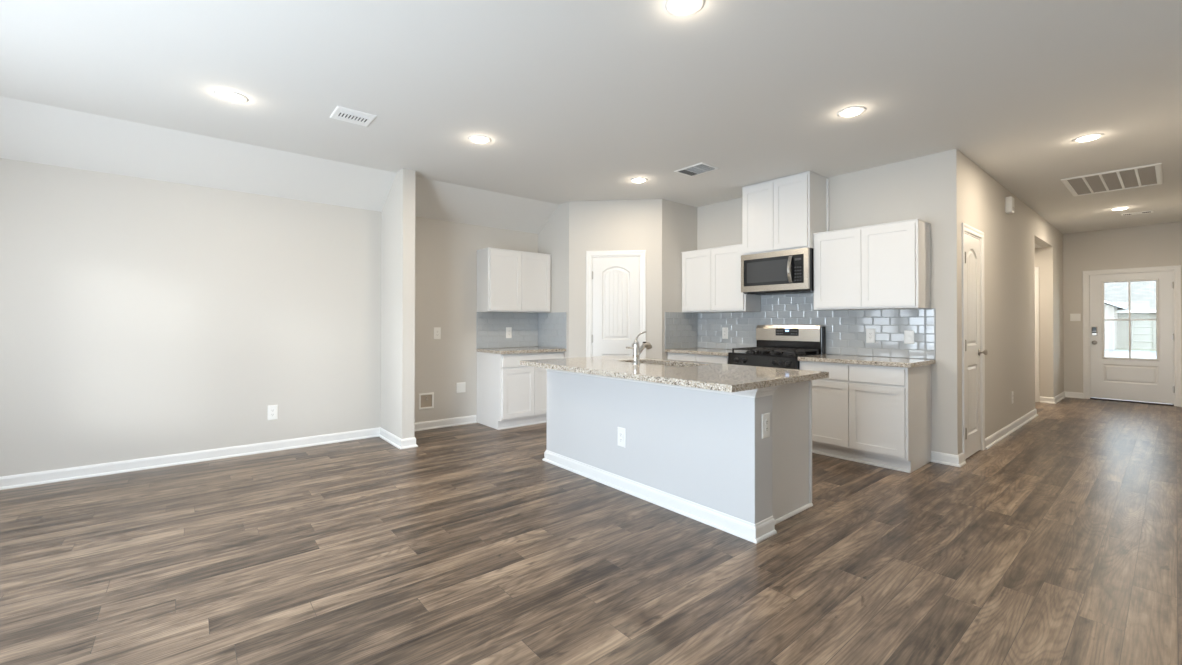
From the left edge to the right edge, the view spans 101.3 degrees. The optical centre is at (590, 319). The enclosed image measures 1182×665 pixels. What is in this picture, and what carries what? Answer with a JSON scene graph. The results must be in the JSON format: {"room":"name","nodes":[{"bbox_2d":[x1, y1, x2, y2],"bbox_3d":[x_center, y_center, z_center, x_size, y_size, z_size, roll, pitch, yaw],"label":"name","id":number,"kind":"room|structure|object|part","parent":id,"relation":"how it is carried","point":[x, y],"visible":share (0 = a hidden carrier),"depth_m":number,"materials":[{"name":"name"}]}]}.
{"room":"open-plan kitchen","nodes":[
{"label":"open-plan kitchen","id":0,"kind":"room"},
{"bbox_2d":[0,158,537,476],"bbox_3d":[-2.331,-0.110,5.354,7.280,2.760,0.120,0,-1,-40],"label":"wall","id":1,"kind":"structure","parent":0,"point":[140,317],"depth_m":4.29,"materials":[{"name":"grey paint"}]},
{"bbox_2d":[0,427,379,489],"bbox_3d":[-3.645,1.214,4.164,3.513,0.093,0.026,0,-1,-40],"label":"baseboard","id":2,"kind":"structure","parent":1,"relation":"attached to","point":[65,474],"depth_m":4.18,"materials":[{"name":"white paint"}]},
{"bbox_2d":[268,405,277,419],"bbox_3d":[-3.062,0.894,4.660,0.082,0.140,0.009,0,-1,-40],"label":"wall outlet","id":3,"kind":"object","parent":1,"relation":"attached to","point":[272,409],"visible":1,"depth_m":4.66,"materials":[{"name":"white plastic"}]},
{"bbox_2d":[419,392,433,409],"bbox_3d":[-1.904,0.945,5.608,0.176,0.184,0.027,0,-1,-40],"label":"water supply box","id":4,"kind":"object","parent":1,"relation":"attached to","point":[426,400],"visible":1,"depth_m":5.61,"materials":[{"name":"white plastic"}]},
{"bbox_2d":[434,327,440,338],"bbox_3d":[-1.809,0.162,5.702,0.082,0.140,0.009,0,-1,-40],"label":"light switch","id":5,"kind":"object","parent":1,"relation":"attached to","point":[437,330],"visible":1,"depth_m":5.70,"materials":[{"name":"white plastic"}]},
{"bbox_2d":[414,415,476,431],"bbox_3d":[-1.809,1.227,5.684,1.010,0.093,0.026,0,-1,-40],"label":"baseboard","id":6,"kind":"structure","parent":1,"relation":"attached to","point":[419,426],"depth_m":5.74,"materials":[{"name":"white paint"}]},
{"bbox_2d":[456,382,465,392],"bbox_3d":[-1.580,0.827,5.889,0.116,0.122,0.008,0,-1,-40],"label":"blank plate","id":7,"kind":"object","parent":1,"relation":"attached to","point":[460,387],"visible":1,"depth_m":5.89,"materials":[{"name":"white plastic"}]},
{"bbox_2d":[476,312,537,348],"bbox_3d":[-1.071,0.136,6.312,0.910,0.457,0.010,0,-1,-40],"label":"backsplash","id":8,"kind":"structure","parent":1,"relation":"attached to","point":[491,326],"depth_m":6.28,"materials":[{"name":"grey tile"}]},
{"bbox_2d":[506,327,511,337],"bbox_3d":[-1.068,0.171,6.303,0.082,0.140,0.009,0,-1,-40],"label":"wall outlet","id":9,"kind":"object","parent":8,"relation":"attached to","point":[508,329],"visible":1,"depth_m":6.30,"materials":[{"name":"white plastic"}]},
{"bbox_2d":[477,247,550,312],"bbox_3d":[-0.970,-0.477,6.194,0.916,0.768,0.322,0,-1,-40],"label":"upper cabinet","id":10,"kind":"object","parent":1,"relation":"attached to","point":[514,281],"visible":1,"depth_m":6.01,"materials":[{"name":"white paint"}]},
{"bbox_3d":[-1.041,-0.472,5.938,0.432,0.718,0.019,0,-1,-40],"label":"door","id":11,"kind":"part","parent":10,"relation":"part of","materials":[{"name":"white paint"}]},
{"bbox_3d":[-0.973,-0.856,6.201,0.916,0.010,0.311,0,-1,-40],"label":"trim","id":12,"kind":"part","parent":10,"relation":"part of","materials":[{"name":"white paint"}]},
{"bbox_3d":[-0.705,-0.470,6.216,0.432,0.718,0.019,0,-1,-40],"label":"door","id":13,"kind":"part","parent":10,"relation":"part of","materials":[{"name":"white paint"}]},
{"bbox_2d":[381,168,414,438],"bbox_3d":[-2.030,-0.111,5.076,0.122,2.760,0.693,0,-1,-40],"label":"wall","id":14,"kind":"structure","parent":0,"point":[398,211],"depth_m":4.86,"materials":[{"name":"grey paint"}]},
{"bbox_2d":[379,427,400,448],"bbox_3d":[-2.081,1.222,5.009,0.026,0.093,0.719,0,-1,-40],"label":"baseboard","id":15,"kind":"structure","parent":14,"relation":"attached to","point":[387,436],"depth_m":4.99,"materials":[{"name":"white paint"}]},
{"bbox_2d":[400,437,417,448],"bbox_3d":[-1.803,1.221,4.790,0.174,0.093,0.026,0,-1,-40],"label":"baseboard","id":16,"kind":"structure","parent":14,"relation":"attached to","point":[407,442],"depth_m":4.79,"materials":[{"name":"white paint"}]},
{"bbox_2d":[538,202,568,357],"bbox_3d":[-0.454,-0.099,6.380,0.120,2.760,0.697,0,-1,-40],"label":"wall","id":17,"kind":"structure","parent":0,"point":[553,239],"depth_m":6.24,"materials":[{"name":"grey paint"}]},
{"bbox_2d":[538,312,566,347],"bbox_3d":[-0.517,0.137,6.350,0.010,0.457,0.638,0,-1,-40],"label":"backsplash","id":18,"kind":"structure","parent":17,"relation":"attached to","point":[551,326],"depth_m":6.33,"materials":[{"name":"grey tile"}]},
{"bbox_2d":[0,397,1181,664],"bbox_3d":[2.179,1.324,4.804,13.540,0.100,6.770,0,-1,-40],"label":"floor","id":19,"kind":"structure","parent":0,"point":[1058,541],"depth_m":2.48,"materials":[{"name":"brown wood"}]},
{"bbox_2d":[477,352,563,429],"bbox_3d":[-0.875,0.840,6.073,0.906,0.876,0.616,0,-1,-40],"label":"base cabinet","id":20,"kind":"object","parent":19,"relation":"on","point":[510,394],"visible":0.7,"depth_m":5.76,"materials":[{"name":"white paint"}]},
{"bbox_3d":[-0.853,0.859,5.704,0.430,0.576,0.019,0,-1,-40],"label":"door","id":21,"kind":"part","parent":20,"relation":"part of","materials":[{"name":"white paint"}]},
{"bbox_2d":[476,347,565,353],"bbox_3d":[-0.869,0.383,6.062,0.912,0.038,0.645,0,-1,-40],"label":"countertop","id":22,"kind":"structure","parent":20,"relation":"on","point":[514,350],"depth_m":5.87,"materials":[{"name":"stone"}]},
{"bbox_3d":[-0.684,0.487,5.846,0.866,0.136,0.019,0,-1,-40],"label":"drawer","id":23,"kind":"part","parent":20,"relation":"part of","materials":[{"name":"white paint"}]},
{"bbox_3d":[-0.517,0.862,5.982,0.430,0.576,0.019,0,-1,-40],"label":"door","id":24,"kind":"part","parent":20,"relation":"part of","materials":[{"name":"white paint"}]},
{"bbox_2d":[542,368,812,543],"bbox_3d":[0.548,0.826,3.791,0.826,0.876,2.179,0,-1,-40],"label":"kitchen island","id":25,"kind":"object","parent":19,"relation":"on","point":[701,455],"visible":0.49,"depth_m":3.18,"materials":[{"name":"grey paint"}]},
{"bbox_2d":[618,427,624,447],"bbox_3d":[0.224,0.874,3.599,0.009,0.140,0.082,0,-1,-40],"label":"wall outlet","id":26,"kind":"object","parent":25,"relation":"attached to","point":[621,431],"visible":1,"depth_m":3.59,"materials":[{"name":"white plastic"}]},
{"bbox_3d":[0.328,1.214,3.606,0.216,0.096,2.139,0,-1,-40],"label":"baseboard","id":27,"kind":"part","parent":25,"relation":"part of","materials":[{"name":"white paint"}]},
{"bbox_3d":[0.321,0.418,3.606,0.236,0.064,2.179,0,-1,-40],"label":"crown moulding","id":28,"kind":"part","parent":25,"relation":"part of","materials":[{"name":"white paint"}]},
{"bbox_2d":[519,355,828,391],"bbox_3d":[0.485,0.368,3.673,1.102,0.038,2.102,0,-1,-40],"label":"island countertop","id":29,"kind":"structure","parent":25,"relation":"on","point":[703,375],"depth_m":3.23,"materials":[{"name":"stone"}]},
{"bbox_2d":[626,331,651,363],"bbox_3d":[0.391,0.221,3.830,0.246,0.257,0.074,0,0,-32],"label":"faucet","id":30,"kind":"object","parent":29,"relation":"on","point":[637,351],"visible":1,"depth_m":3.79,"materials":[{"name":"silver metal"}]},
{"bbox_3d":[0.387,0.247,3.825,0.092,0.086,0.038,0,-1,-40],"label":"spout","id":31,"kind":"part","parent":30,"relation":"part of","materials":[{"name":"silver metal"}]},
{"bbox_2d":[762,413,769,438],"bbox_3d":[1.022,0.618,2.824,0.082,0.140,0.009,0,-1,-40],"label":"wall outlet","id":32,"kind":"object","parent":25,"relation":"attached to","point":[765,417],"visible":1,"depth_m":2.82,"materials":[{"name":"white plastic"}]},
{"bbox_3d":[1.267,0.822,3.107,0.590,0.876,0.022,0,-1,-40],"label":"panel","id":33,"kind":"part","parent":25,"relation":"part of","materials":[{"name":"white paint"}]},
{"bbox_3d":[1.272,1.250,3.098,0.590,0.020,0.014,0,-1,-40],"label":"shoe moulding","id":34,"kind":"part","parent":25,"relation":"part of","materials":[{"name":"white paint"}]},
{"bbox_2d":[667,352,727,363],"bbox_3d":[1.449,0.842,5.817,0.606,0.876,0.898,0,-1,-40],"label":"base cabinet","id":35,"kind":"object","parent":19,"relation":"on","point":[671,356],"visible":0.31,"depth_m":5.61,"materials":[{"name":"white paint"}]},
{"bbox_3d":[1.086,0.489,5.799,0.019,0.136,0.426,0,-1,-40],"label":"drawer","id":36,"kind":"part","parent":35,"relation":"part of","materials":[{"name":"white paint"}]},
{"bbox_2d":[665,348,747,355],"bbox_3d":[1.442,0.384,5.814,0.627,0.038,0.897,0,-1,-40],"label":"countertop","id":37,"kind":"structure","parent":35,"relation":"on","point":[702,351],"depth_m":5.71,"materials":[{"name":"stone"}]},
{"bbox_3d":[1.361,0.487,5.467,0.019,0.136,0.426,0,-1,-40],"label":"drawer","id":38,"kind":"part","parent":35,"relation":"part of","materials":[{"name":"white paint"}]},
{"bbox_2d":[728,325,825,369],"bbox_3d":[1.943,0.669,5.130,0.707,1.214,0.768,0,-1,-40],"label":"gas range","id":39,"kind":"object","parent":19,"relation":"on","point":[777,346],"visible":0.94,"depth_m":5.12,"materials":[{"name":"black"}]},
{"bbox_3d":[1.742,0.426,4.966,0.048,0.107,0.764,0,-1,-40],"label":"control panel","id":40,"kind":"part","parent":39,"relation":"part of","materials":[{"name":"black metal"}]},
{"bbox_2d":[728,351,822,357],"bbox_3d":[1.946,0.366,5.134,0.550,0.020,0.768,0,-1,-40],"label":"cooktop","id":41,"kind":"object","parent":39,"relation":"in","point":[744,354],"depth_m":5.02,"materials":[{"name":"black metal"}]},
{"bbox_2d":[800,361,930,472],"bbox_3d":[2.530,0.834,4.513,0.606,0.876,0.920,0,-1,-40],"label":"base cabinet","id":42,"kind":"object","parent":19,"relation":"on","point":[880,416],"visible":0.87,"depth_m":4.22,"materials":[{"name":"white paint"}]},
{"bbox_3d":[2.163,0.481,4.499,0.019,0.136,0.438,0,-1,-40],"label":"drawer","id":43,"kind":"part","parent":42,"relation":"part of","materials":[{"name":"white paint"}]},
{"bbox_3d":[2.163,0.855,4.496,0.019,0.576,0.438,0,-1,-40],"label":"door","id":44,"kind":"part","parent":42,"relation":"part of","materials":[{"name":"white paint"}]},
{"bbox_2d":[798,354,935,367],"bbox_3d":[2.534,0.377,4.496,0.627,0.038,0.954,0,-1,-40],"label":"countertop","id":45,"kind":"structure","parent":42,"relation":"on","point":[829,358],"depth_m":4.33,"materials":[{"name":"stone"}]},
{"bbox_3d":[2.446,0.479,4.158,0.019,0.136,0.438,0,-1,-40],"label":"drawer","id":46,"kind":"part","parent":42,"relation":"part of","materials":[{"name":"white paint"}]},
{"bbox_3d":[2.445,0.853,4.155,0.019,0.576,0.438,0,-1,-40],"label":"door","id":47,"kind":"part","parent":42,"relation":"part of","materials":[{"name":"white paint"}]},
{"bbox_2d":[0,0,1181,233],"bbox_3d":[2.183,-1.361,4.823,13.540,0.550,6.770,0,-1,-40],"label":"ceiling","id":48,"kind":"structure","parent":0,"point":[575,100],"depth_m":3.25,"materials":[{"name":"white paint"}]},
{"bbox_2d":[214,90,248,102],"bbox_3d":[-2.422,-1.495,3.264,0.188,0.019,0.188,0,-1,-40],"label":"recessed light","id":49,"kind":"object","parent":48,"relation":"in","point":[232,96],"visible":1,"depth_m":3.24,"materials":[{"name":"white"}]},
{"bbox_2d":[330,106,376,126],"bbox_3d":[-1.757,-1.497,3.580,0.262,0.008,0.250,0,-1,-40],"label":"ceiling vent","id":50,"kind":"object","parent":48,"relation":"in","point":[341,113],"visible":1,"depth_m":3.56,"materials":[{"name":"white metal"}]},
{"bbox_3d":[-1.757,-1.496,3.580,0.209,0.005,0.196,0,-1,-40],"label":"plate","id":51,"kind":"part","parent":50,"relation":"part of","materials":[{"name":"white metal"}]},
{"bbox_2d":[468,135,490,143],"bbox_3d":[-0.922,-1.487,4.020,0.188,0.019,0.188,0,-1,-40],"label":"recessed light","id":52,"kind":"object","parent":48,"relation":"in","point":[481,139],"visible":1,"depth_m":3.99,"materials":[{"name":"white"}]},
{"bbox_2d":[630,177,647,182],"bbox_3d":[0.509,-1.477,5.160,0.188,0.019,0.188,0,-1,-40],"label":"recessed light","id":53,"kind":"object","parent":48,"relation":"in","point":[638,179],"visible":1,"depth_m":5.12,"materials":[{"name":"white"}]},
{"bbox_2d":[665,0,704,16],"bbox_3d":[0.449,-1.497,2.313,0.188,0.019,0.188,0,-1,-40],"label":"recessed light","id":54,"kind":"object","parent":48,"relation":"in","point":[681,8],"visible":1,"depth_m":2.31,"materials":[{"name":"white paint"}]},
{"bbox_2d":[674,162,718,176],"bbox_3d":[1.047,-1.482,4.810,0.270,0.013,0.350,0,-1,-40],"label":"ceiling vent","id":55,"kind":"object","parent":48,"relation":"in","point":[700,168],"visible":1,"depth_m":4.79,"materials":[{"name":"white metal"}]},
{"bbox_2d":[837,106,865,116],"bbox_3d":[1.873,-1.487,3.486,0.188,0.019,0.188,0,-1,-40],"label":"recessed light","id":56,"kind":"object","parent":48,"relation":"in","point":[851,111],"visible":1,"depth_m":3.46,"materials":[{"name":"white"}]},
{"bbox_2d":[1072,133,1104,141],"bbox_3d":[4.071,-1.480,3.967,0.188,0.019,0.188,0,-1,-40],"label":"recessed light","id":57,"kind":"object","parent":48,"relation":"in","point":[1089,137],"visible":1,"depth_m":3.94,"materials":[{"name":"white paint"}]},
{"bbox_2d":[1061,163,1162,195],"bbox_3d":[5.577,-1.472,5.179,1.030,0.012,0.690,0,-1,-40],"label":"ceiling vent","id":58,"kind":"object","parent":48,"relation":"in","point":[1148,175],"visible":1,"depth_m":5.14,"materials":[{"name":"white metal"}]},
{"bbox_2d":[1110,207,1129,209],"bbox_3d":[6.985,-1.458,6.395,0.188,0.019,0.188,0,-1,-40],"label":"recessed light","id":59,"kind":"object","parent":48,"relation":"in","point":[1118,208],"visible":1,"depth_m":6.37,"materials":[{"name":"white"}]},
{"bbox_2d":[1120,210,1153,215],"bbox_3d":[7.512,-1.460,6.667,0.160,0.009,0.300,0,-1,-40],"label":"ceiling vent","id":60,"kind":"object","parent":48,"relation":"in","point":[1152,211],"visible":1,"depth_m":6.65,"materials":[{"name":"white metal"}]},
{"bbox_2d":[569,199,661,358],"bbox_3d":[0.303,-0.100,6.060,1.155,2.760,0.120,0,0,7],"label":"wall","id":61,"kind":"structure","parent":0,"point":[608,225],"depth_m":6.01,"materials":[{"name":"grey paint"}]},
{"bbox_2d":[586,250,645,357],"bbox_3d":[0.311,0.212,6.024,0.743,2.134,0.185,0,0,7],"label":"door","id":62,"kind":"structure","parent":61,"relation":"in","point":[615,280],"depth_m":6.01,"materials":[{"name":"white paint"}]},
{"bbox_2d":[662,199,696,358],"bbox_3d":[1.095,-0.098,6.194,0.688,2.760,0.120,0,-1,-40],"label":"wall","id":63,"kind":"structure","parent":0,"point":[679,221],"depth_m":6.08,"materials":[{"name":"grey paint"}]},
{"bbox_2d":[665,312,696,348],"bbox_3d":[1.152,0.138,6.154,0.632,0.457,0.010,0,-1,-40],"label":"backsplash","id":64,"kind":"structure","parent":63,"relation":"attached to","point":[680,327],"depth_m":6.13,"materials":[{"name":"grey tile"}]},
{"bbox_2d":[697,149,960,454],"bbox_3d":[2.298,-0.102,5.375,0.120,2.760,2.918,0,-1,-40],"label":"wall","id":65,"kind":"structure","parent":0,"point":[925,188],"depth_m":4.36,"materials":[{"name":"grey paint"}]},
{"bbox_2d":[681,244,760,312],"bbox_3d":[1.563,-0.475,5.907,0.332,0.768,0.926,0,-1,-40],"label":"upper cabinet","id":66,"kind":"object","parent":65,"relation":"attached to","point":[711,277],"visible":0.73,"depth_m":5.76,"materials":[{"name":"white paint"}]},
{"bbox_3d":[1.302,-0.468,5.976,0.019,0.718,0.437,0,-1,-40],"label":"door","id":67,"kind":"part","parent":66,"relation":"part of","materials":[{"name":"white paint"}]},
{"bbox_3d":[1.568,-0.855,5.913,0.321,0.010,0.926,0,-1,-40],"label":"trim","id":68,"kind":"part","parent":66,"relation":"part of","materials":[{"name":"white paint"}]},
{"bbox_3d":[1.583,-0.470,5.637,0.019,0.718,0.437,0,-1,-40],"label":"door","id":69,"kind":"part","parent":66,"relation":"part of","materials":[{"name":"white paint"}]},
{"bbox_2d":[742,171,828,254],"bbox_3d":[2.082,-1.098,5.235,0.400,0.765,0.788,0,-1,-40],"label":"upper cabinet","id":70,"kind":"object","parent":65,"relation":"attached to","point":[784,213],"visible":0.88,"depth_m":5.04,"materials":[{"name":"white paint"}]},
{"bbox_3d":[1.814,-1.091,5.259,0.019,0.715,0.361,0,-1,-40],"label":"door","id":71,"kind":"part","parent":70,"relation":"part of","materials":[{"name":"white paint"}]},
{"bbox_2d":[741,247,813,294],"bbox_3d":[2.046,-0.498,5.211,0.460,0.431,0.762,0,-1,-40],"label":"microwave","id":72,"kind":"object","parent":70,"relation":"attached to","point":[791,271],"visible":0.98,"depth_m":5.06,"materials":[{"name":"silver metal"}]},
{"bbox_3d":[1.869,-0.511,5.157,0.005,0.288,0.550,0,-1,-40],"label":"door glass","id":73,"kind":"part","parent":72,"relation":"part of","materials":[{"name":"black glass"}]},
{"bbox_3d":[2.020,-0.513,4.928,0.059,0.270,0.038,0,-1,-40],"label":"handle","id":74,"kind":"part","parent":72,"relation":"part of","materials":[{"name":"silver metal"}]},
{"bbox_3d":[2.087,-0.513,4.894,0.005,0.288,0.127,0,-1,-40],"label":"control panel","id":75,"kind":"part","parent":72,"relation":"part of","materials":[{"name":"black plastic"}]},
{"bbox_3d":[2.082,-1.475,5.246,0.388,0.010,0.774,0,-1,-40],"label":"trim","id":76,"kind":"part","parent":70,"relation":"part of","materials":[{"name":"white paint"}]},
{"bbox_3d":[2.047,-1.093,4.978,0.019,0.715,0.361,0,-1,-40],"label":"door","id":77,"kind":"part","parent":70,"relation":"part of","materials":[{"name":"white paint"}]},
{"bbox_2d":[761,293,813,310],"bbox_3d":[2.227,-0.194,5.358,0.010,0.196,0.768,0,-1,-40],"label":"backsplash","id":78,"kind":"structure","parent":65,"relation":"attached to","point":[796,301],"depth_m":5.39,"materials":[{"name":"grey tile"}]},
{"bbox_2d":[697,308,935,358],"bbox_3d":[2.235,0.134,5.345,0.010,0.457,2.641,0,-1,-40],"label":"backsplash","id":79,"kind":"structure","parent":65,"relation":"attached to","point":[845,329],"depth_m":4.90,"materials":[{"name":"grey tile"}]},
{"bbox_2d":[722,328,727,338],"bbox_3d":[1.665,0.170,6.020,0.009,0.140,0.082,0,-1,-40],"label":"wall outlet","id":80,"kind":"object","parent":79,"relation":"attached to","point":[724,330],"visible":1,"depth_m":6.02,"materials":[{"name":"white plastic"}]},
{"bbox_2d":[866,329,874,342],"bbox_3d":[2.731,0.160,4.733,0.009,0.140,0.082,0,-1,-40],"label":"wall outlet","id":81,"kind":"object","parent":79,"relation":"attached to","point":[870,333],"visible":1,"depth_m":4.73,"materials":[{"name":"white plastic"}]},
{"bbox_2d":[904,330,913,343],"bbox_3d":[2.941,0.163,4.480,0.009,0.122,0.082,0,-1,-40],"label":"wall switch","id":82,"kind":"object","parent":79,"relation":"attached to","point":[908,335],"visible":1,"depth_m":4.48,"materials":[{"name":"white plastic"}]},
{"bbox_2d":[813,218,930,309],"bbox_3d":[2.638,-0.483,4.609,0.333,0.768,0.916,0,-1,-40],"label":"upper cabinet","id":83,"kind":"object","parent":65,"relation":"attached to","point":[884,265],"visible":1,"depth_m":4.42,"materials":[{"name":"white paint"}]},
{"bbox_3d":[2.378,-0.476,4.677,0.019,0.718,0.432,0,-1,-40],"label":"door","id":84,"kind":"part","parent":83,"relation":"part of","materials":[{"name":"white paint"}]},
{"bbox_3d":[2.643,-0.862,4.615,0.321,0.010,0.916,0,-1,-40],"label":"trim","id":85,"kind":"part","parent":83,"relation":"part of","materials":[{"name":"white paint"}]},
{"bbox_3d":[2.657,-0.478,4.341,0.019,0.718,0.432,0,-1,-40],"label":"door","id":86,"kind":"part","parent":83,"relation":"part of","materials":[{"name":"white paint"}]},
{"bbox_2d":[931,451,959,466],"bbox_3d":[3.118,1.225,4.259,0.026,0.093,0.218,0,-1,-40],"label":"baseboard","id":87,"kind":"structure","parent":65,"relation":"attached to","point":[937,457],"depth_m":4.26,"materials":[{"name":"white paint"}]},
{"bbox_2d":[960,152,1063,452],"bbox_3d":[5.602,-0.090,6.295,6.142,2.760,0.120,0,-1,-40],"label":"wall","id":88,"kind":"structure","parent":0,"point":[1009,239],"depth_m":5.63,"materials":[{"name":"grey paint"}]},
{"bbox_2d":[958,452,965,466],"bbox_3d":[3.238,1.225,4.234,0.178,0.093,0.026,0,-1,-40],"label":"baseboard","id":89,"kind":"structure","parent":88,"relation":"attached to","point":[962,462],"depth_m":4.24,"materials":[{"name":"white paint"}]},
{"bbox_2d":[962,223,987,461],"bbox_3d":[3.565,0.207,4.563,0.738,2.134,0.185,0,-1,-40],"label":"door","id":90,"kind":"structure","parent":88,"relation":"in","point":[974,352],"depth_m":4.56,"materials":[{"name":"white paint"}]},
{"bbox_3d":[3.775,0.315,4.662,0.066,0.066,0.069,0,-1,-40],"label":"knob","id":91,"kind":"part","parent":90,"relation":"part of","materials":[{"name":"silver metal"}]},
{"bbox_2d":[1005,196,1013,213],"bbox_3d":[4.700,-1.283,5.436,0.130,0.176,0.063,0,-1,-40],"label":"door chime","id":92,"kind":"object","parent":88,"relation":"attached to","point":[1009,201],"visible":1,"depth_m":5.39,"materials":[{"name":"white plastic"}]},
{"bbox_2d":[985,409,1037,448],"bbox_3d":[4.950,1.238,5.652,2.775,0.093,0.026,0,-1,-40],"label":"baseboard","id":93,"kind":"structure","parent":88,"relation":"attached to","point":[1007,430],"depth_m":5.43,"materials":[{"name":"white paint"}]},
{"bbox_2d":[1011,391,1013,403],"bbox_3d":[4.884,0.904,5.610,0.082,0.140,0.009,0,-1,-40],"label":"wall outlet","id":94,"kind":"object","parent":88,"relation":"attached to","point":[1012,395],"visible":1,"depth_m":5.60,"materials":[{"name":"white plastic"}]},
{"bbox_2d":[1054,391,1065,402],"bbox_3d":[7.582,1.257,7.832,1.116,0.093,0.026,0,-1,-40],"label":"baseboard","id":95,"kind":"structure","parent":88,"relation":"attached to","point":[1060,396],"depth_m":7.81,"materials":[{"name":"white paint"}]},
{"bbox_2d":[1034,248,1042,396],"bbox_3d":[5.773,0.052,7.998,1.764,2.500,2.287,0,-1,-40],"label":"wall","id":96,"kind":"structure","parent":0,"point":[1038,251],"depth_m":7.62,"materials":[{"name":"grey paint"}]},
{"bbox_2d":[1035,267,1039,401],"bbox_3d":[6.787,0.237,8.009,0.185,2.134,0.931,0,-1,-40],"label":"door","id":97,"kind":"structure","parent":96,"relation":"in","point":[1037,392],"depth_m":7.64,"materials":[{"name":"white paint"}]},
{"bbox_2d":[1040,396,1055,403],"bbox_3d":[7.113,1.254,7.544,0.026,0.093,0.180,0,-1,-40],"label":"baseboard","id":98,"kind":"structure","parent":96,"relation":"attached to","point":[1051,400],"depth_m":7.55,"materials":[{"name":"white paint"}]},
{"bbox_2d":[1063,222,1181,392],"bbox_3d":[8.741,-0.078,7.413,0.120,2.760,2.403,0,-1,-40],"label":"wall","id":99,"kind":"structure","parent":0,"point":[1156,245],"depth_m":7.90,"materials":[{"name":"grey paint"}]},
{"bbox_2d":[1064,391,1082,398],"bbox_3d":[8.067,1.260,8.100,0.026,0.093,0.233,0,-1,-40],"label":"baseboard","id":100,"kind":"structure","parent":99,"relation":"attached to","point":[1067,394],"depth_m":8.09,"materials":[{"name":"white paint"}]},
{"bbox_2d":[1070,314,1080,320],"bbox_3d":[8.093,-0.038,8.094,0.009,0.124,0.124,0,-1,-40],"label":"wall switch","id":101,"kind":"object","parent":99,"relation":"attached to","point":[1073,317],"visible":1,"depth_m":8.09,"materials":[{"name":"white plastic"}]},
{"bbox_2d":[1082,265,1181,406],"bbox_3d":[8.504,0.247,7.645,0.185,2.114,1.038,0,-1,-40],"label":"door","id":102,"kind":"structure","parent":99,"relation":"in","point":[1158,381],"depth_m":7.58,"materials":[{"name":"white paint"}]},
{"bbox_3d":[8.482,0.004,7.628,0.013,1.262,0.610,0,-1,-40],"label":"glazing frame","id":103,"kind":"part","parent":102,"relation":"part of","materials":[{"name":"glass"}]},
{"label":"outside","id":104,"kind":"structure","parent":0,"visible":0},
{"bbox_2d":[1105,354,1155,358],"bbox_3d":[21.988,1.969,20.153,32.400,0.790,8.000,0,-1,-40],"label":"driveway","id":105,"kind":"structure","parent":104,"point":[1106,355],"depth_m":28.41,"materials":[{"name":"grey concrete"}]},
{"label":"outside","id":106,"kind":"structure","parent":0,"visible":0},
{"bbox_2d":[1116,349,1155,350],"bbox_3d":[50.637,2.043,41.939,108.480,0.620,80.000,0,-1,-40],"label":"lawn","id":107,"kind":"structure","parent":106,"point":[1116,349],"depth_m":37.28,"materials":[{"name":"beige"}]},
{"bbox_2d":[1104,281,1155,349],"bbox_3d":[44.670,-1.140,38.573,13.200,6.900,19.000,0,-1,-40],"label":"house","id":108,"kind":"structure","parent":107,"relation":"on","point":[1143,293],"depth_m":37.51,"materials":[{"name":"beige"}]},
{"bbox_3d":[43.605,1.114,35.795,0.080,2.350,4.900,0,-1,-40],"label":"garage door","id":109,"kind":"part","parent":108,"relation":"part of","materials":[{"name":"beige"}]},
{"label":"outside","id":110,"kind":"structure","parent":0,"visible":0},
{"bbox_2d":[1105,350,1155,355],"bbox_3d":[38.500,2.393,31.882,8.000,0.260,80.000,0,-1,-40],"label":"street","id":111,"kind":"structure","parent":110,"point":[1122,352],"depth_m":33.40,"materials":[{"name":"grey concrete"}]}
]}

